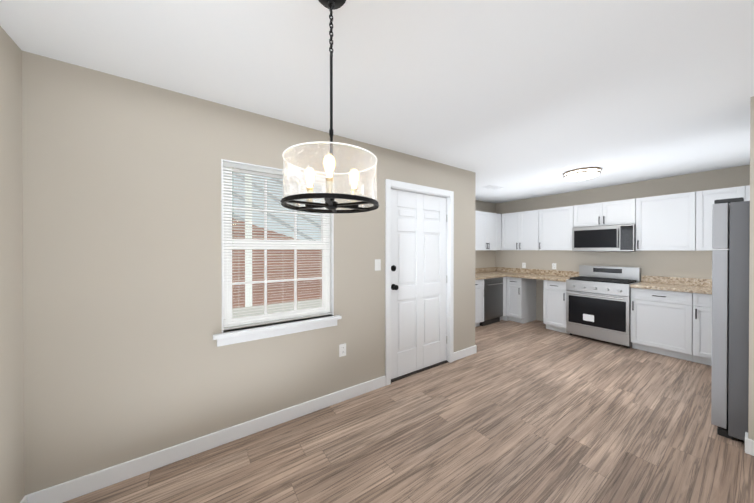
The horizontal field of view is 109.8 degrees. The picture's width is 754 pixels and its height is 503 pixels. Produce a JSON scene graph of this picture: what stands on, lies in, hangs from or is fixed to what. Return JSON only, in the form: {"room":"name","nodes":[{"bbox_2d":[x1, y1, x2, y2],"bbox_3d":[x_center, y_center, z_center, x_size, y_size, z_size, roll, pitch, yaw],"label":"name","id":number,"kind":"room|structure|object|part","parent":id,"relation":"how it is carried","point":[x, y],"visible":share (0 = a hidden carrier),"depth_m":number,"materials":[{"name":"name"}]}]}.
{"room":"kitchen","nodes":[
{"label":"kitchen","id":0,"kind":"room"},
{"bbox_2d":[0,26,23,502],"bbox_3d":[-1.064,0.178,0.116,0.140,2.440,3.000,0,0,-35],"label":"wall","id":1,"kind":"structure","parent":0,"point":[11,360],"depth_m":1.30,"materials":[{"name":"paint"}]},
{"bbox_2d":[20,493,31,502],"bbox_3d":[-1.005,1.345,0.174,0.018,0.105,2.980,0,0,-35],"label":"baseboard","id":2,"kind":"structure","parent":1,"relation":"attached to","point":[27,498],"depth_m":1.39,"materials":[{"name":"white paint"}]},
{"bbox_2d":[22,51,475,495],"bbox_3d":[-0.361,0.167,2.506,4.010,2.440,0.140,0,0,-35],"label":"wall","id":3,"kind":"structure","parent":0,"point":[126,358],"depth_m":1.69,"materials":[{"name":"paint"}]},
{"bbox_2d":[32,376,385,502],"bbox_3d":[-0.870,1.337,2.065,2.325,0.105,0.018,0,0,-35],"label":"baseboard","id":4,"kind":"structure","parent":3,"relation":"attached to","point":[80,486],"depth_m":1.78,"materials":[{"name":"white paint"}]},
{"bbox_2d":[221,159,333,332],"bbox_3d":[-0.789,-0.036,2.202,0.880,1.250,0.124,0,0,-35],"label":"window","id":5,"kind":"structure","parent":3,"relation":"in","point":[226,262],"depth_m":2.16,"materials":[{"name":"white plastic"}]},
{"bbox_2d":[223,162,330,329],"bbox_3d":[-0.770,-0.035,2.175,0.848,1.224,0.056,0,0,-35],"label":"window blinds","id":6,"kind":"object","parent":5,"relation":"attached to","point":[233,166],"visible":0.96,"depth_m":2.10,"materials":[{"name":"white plastic"}]},
{"bbox_2d":[213,315,341,346],"bbox_3d":[-0.757,0.634,2.159,0.990,0.090,0.114,0,0,-35],"label":"window sill","id":7,"kind":"structure","parent":3,"relation":"attached to","point":[233,336],"depth_m":2.09,"materials":[{"name":"white paint"}]},
{"bbox_2d":[339,343,345,356],"bbox_3d":[-0.316,0.917,2.451,0.070,0.114,0.008,0,0,-35],"label":"outlet","id":8,"kind":"object","parent":3,"relation":"attached to","point":[342,349],"visible":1,"depth_m":2.45,"materials":[{"name":"white plastic"}]},
{"bbox_2d":[375,259,380,270],"bbox_3d":[0.010,0.141,2.668,0.070,0.114,0.014,0,0,-35],"label":"light switch","id":9,"kind":"object","parent":3,"relation":"attached to","point":[377,264],"visible":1,"depth_m":2.67,"materials":[{"name":"white plastic"}]},
{"bbox_2d":[391,189,446,378],"bbox_3d":[0.505,0.355,3.046,0.914,2.028,0.106,0,0,-35],"label":"door","id":10,"kind":"structure","parent":3,"relation":"in","point":[418,278],"depth_m":3.03,"materials":[{"name":"white paint"}]},
{"bbox_3d":[0.529,0.355,3.040,0.882,1.614,0.068,0,0,-35],"label":"door hardware","id":11,"kind":"part","parent":10,"relation":"part of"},
{"bbox_2d":[385,179,453,385],"bbox_3d":[0.480,0.322,3.075,1.050,2.125,0.158,0,0,-35],"label":"door frame","id":12,"kind":"structure","parent":3,"relation":"attached to","point":[448,195],"depth_m":3.02,"materials":[{"name":"white paint"}]},
{"bbox_2d":[391,360,447,381],"bbox_3d":[0.472,1.379,3.092,0.916,0.012,0.130,0,0,-35],"label":"threshold","id":13,"kind":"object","parent":3,"relation":"attached to","point":[417,371],"depth_m":3.02,"materials":[{"name":"brown metal"}]},
{"bbox_2d":[453,345,476,360],"bbox_3d":[1.147,1.330,3.459,0.479,0.105,0.018,0,0,-35],"label":"baseboard","id":14,"kind":"structure","parent":3,"relation":"attached to","point":[466,352],"depth_m":3.44,"materials":[{"name":"white paint"}]},
{"bbox_2d":[0,0,753,203],"bbox_3d":[1.263,-1.103,2.453,6.630,0.100,4.500,0,0,-35],"label":"ceiling","id":15,"kind":"structure","parent":0,"point":[515,100],"depth_m":1.53,"materials":[{"name":"white paint"}]},
{"bbox_2d":[280,0,378,212],"bbox_3d":[-0.185,-0.606,1.076,0.385,0.880,0.391,0,0,-35],"label":"pendant light","id":16,"kind":"object","parent":15,"relation":"hanging from","point":[292,195],"visible":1,"depth_m":1.07,"materials":[{"name":"black metal"}]},
{"bbox_3d":[-0.185,-0.277,1.077,0.374,0.182,0.374,0,0,-35],"label":"lamp shade","id":17,"kind":"part","parent":16,"relation":"part of","materials":[{"name":"clear glass"}]},
{"bbox_2d":[482,185,501,189],"bbox_3d":[1.933,-1.055,4.433,0.340,0.012,0.180,0,0,-35],"label":"ceiling vent","id":18,"kind":"object","parent":15,"relation":"in","point":[492,187],"visible":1,"depth_m":4.40,"materials":[{"name":"white metal"}]},
{"bbox_2d":[563,167,601,180],"bbox_3d":[2.732,-1.012,3.538,0.410,0.092,0.410,0,0,-35],"label":"light","id":19,"kind":"object","parent":15,"relation":"attached to","point":[582,173],"visible":1,"depth_m":3.42,"materials":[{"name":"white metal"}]},
{"bbox_2d":[63,320,753,502],"bbox_3d":[1.263,1.437,2.464,6.630,0.100,4.500,0,0,-35],"label":"floor","id":20,"kind":"structure","parent":0,"point":[534,411],"depth_m":1.91,"materials":[{"name":"brown wood"}]},
{"bbox_2d":[475,279,484,326],"bbox_3d":[1.501,0.942,4.835,0.660,0.870,0.578,0,0,-35],"label":"base cabinet","id":21,"kind":"object","parent":20,"relation":"on","point":[479,300],"depth_m":4.72,"materials":[{"name":"white wood"}]},
{"bbox_2d":[480,277,503,325],"bbox_3d":[2.044,0.942,5.167,0.605,0.866,0.607,0,0,-35],"label":"dishwasher","id":22,"kind":"object","parent":20,"relation":"on","point":[493,302],"visible":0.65,"depth_m":4.94,"materials":[{"name":"silver metal"}]},
{"bbox_2d":[566,265,640,347],"bbox_3d":[3.524,0.817,4.164,0.670,1.125,0.764,0,0,-35],"label":"range","id":23,"kind":"object","parent":20,"relation":"on","point":[598,302],"visible":0.98,"depth_m":4.03,"materials":[{"name":"silver metal"}]},
{"bbox_2d":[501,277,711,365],"bbox_3d":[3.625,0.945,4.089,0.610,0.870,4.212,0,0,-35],"label":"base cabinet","id":24,"kind":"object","parent":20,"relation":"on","point":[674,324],"visible":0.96,"depth_m":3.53,"materials":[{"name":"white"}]},
{"bbox_2d":[475,267,516,279],"bbox_3d":[1.901,0.435,5.075,2.327,0.139,0.630,0,0,-35],"label":"countertop","id":25,"kind":"structure","parent":24,"relation":"on","point":[488,272],"depth_m":5.56,"materials":[{"name":"stone"}]},
{"bbox_2d":[508,268,578,281],"bbox_3d":[3.063,0.436,4.903,0.607,0.139,0.971,0,0,-35],"label":"countertop","id":26,"kind":"structure","parent":24,"relation":"on","point":[552,275],"depth_m":5.00,"materials":[{"name":"stone"}]},
{"bbox_2d":[630,275,711,294],"bbox_3d":[4.300,0.444,3.112,0.602,0.139,1.840,0,0,-35],"label":"countertop","id":27,"kind":"structure","parent":24,"relation":"on","point":[692,285],"depth_m":3.61,"materials":[{"name":"stone"}]},
{"bbox_2d":[711,197,749,440],"bbox_3d":[3.076,0.502,1.942,0.800,1.775,0.794,0,0,-35],"label":"refrigerator","id":28,"kind":"object","parent":20,"relation":"on","point":[730,337],"visible":1,"depth_m":1.94,"materials":[{"name":"grey metal"}]},
{"bbox_2d":[475,200,495,267],"bbox_3d":[1.620,0.154,5.351,2.480,2.440,0.140,0,0,-35],"label":"wall","id":29,"kind":"structure","parent":0,"point":[485,258],"depth_m":5.77,"materials":[{"name":"paint"}]},
{"bbox_2d":[475,211,478,249],"bbox_3d":[1.453,-0.389,4.946,0.875,0.760,0.330,0,0,-35],"label":"upper cabinet","id":30,"kind":"object","parent":29,"relation":"attached to","point":[476,212],"depth_m":5.06,"materials":[{"name":"white wood"}]},
{"bbox_2d":[479,211,498,249],"bbox_3d":[2.060,-0.391,5.364,0.818,0.760,0.330,0,0,-35],"label":"upper cabinet","id":31,"kind":"object","parent":29,"relation":"attached to","point":[487,230],"depth_m":5.27,"materials":[{"name":"white wood"}]},
{"bbox_2d":[495,165,749,320],"bbox_3d":[3.936,0.159,4.299,0.140,2.440,4.500,0,0,-35],"label":"wall","id":32,"kind":"structure","parent":0,"point":[689,264],"depth_m":4.17,"materials":[{"name":"paint"}]},
{"bbox_2d":[501,210,540,249],"bbox_3d":[2.955,-0.391,5.303,0.330,0.760,0.779,0,0,-35],"label":"upper cabinet","id":33,"kind":"object","parent":32,"relation":"attached to","point":[519,231],"depth_m":5.19,"materials":[{"name":"white wood"}]},
{"bbox_2d":[541,206,572,249],"bbox_3d":[3.283,-0.388,4.826,0.330,0.760,0.600,0,0,-35],"label":"upper cabinet","id":34,"kind":"object","parent":32,"relation":"attached to","point":[556,223],"depth_m":4.69,"materials":[{"name":"white wood"}]},
{"bbox_2d":[573,198,636,227],"bbox_3d":[3.672,-0.581,4.260,0.330,0.370,0.766,0,0,-35],"label":"upper cabinet","id":35,"kind":"object","parent":32,"relation":"attached to","point":[623,212],"depth_m":4.12,"materials":[{"name":"white wood"}]},
{"bbox_2d":[572,224,636,251],"bbox_3d":[3.631,-0.191,4.234,0.429,0.399,0.760,0,0,-35],"label":"microwave","id":36,"kind":"object","parent":35,"relation":"attached to","point":[616,238],"visible":0.98,"depth_m":4.09,"materials":[{"name":"silver metal"}]},
{"bbox_2d":[636,191,704,250],"bbox_3d":[4.066,-0.383,3.689,0.330,0.760,0.616,0,0,-35],"label":"upper cabinet","id":37,"kind":"object","parent":32,"relation":"attached to","point":[678,222],"depth_m":3.56,"materials":[{"name":"white wood"}]},
{"bbox_2d":[705,185,749,250],"bbox_3d":[4.417,-0.381,3.179,0.330,0.760,0.844,0,0,-35],"label":"upper cabinet","id":38,"kind":"object","parent":32,"relation":"attached to","point":[741,191],"depth_m":3.28,"materials":[{"name":"white wood"}]},
{"bbox_2d":[748,96,753,439],"bbox_3d":[2.832,0.172,1.493,0.100,2.440,0.850,0,0,-35],"label":"wall","id":39,"kind":"structure","parent":0,"point":[751,355],"depth_m":1.81,"materials":[{"name":"paint"}]},
{"bbox_2d":[745,433,753,455],"bbox_3d":[2.774,1.339,1.479,0.018,0.105,0.844,0,0,-35],"label":"baseboard","id":40,"kind":"structure","parent":39,"relation":"attached to","point":[749,443],"depth_m":1.81,"materials":[{"name":"white paint"}]},
{"label":"outside","id":41,"kind":"structure","parent":0,"visible":0},
{"bbox_2d":[232,172,321,317],"bbox_3d":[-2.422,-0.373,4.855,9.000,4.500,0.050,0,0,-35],"label":"window glass","id":42,"kind":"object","parent":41,"point":[240,274],"depth_m":5.11,"materials":[{"name":"clear glass"}]}
]}

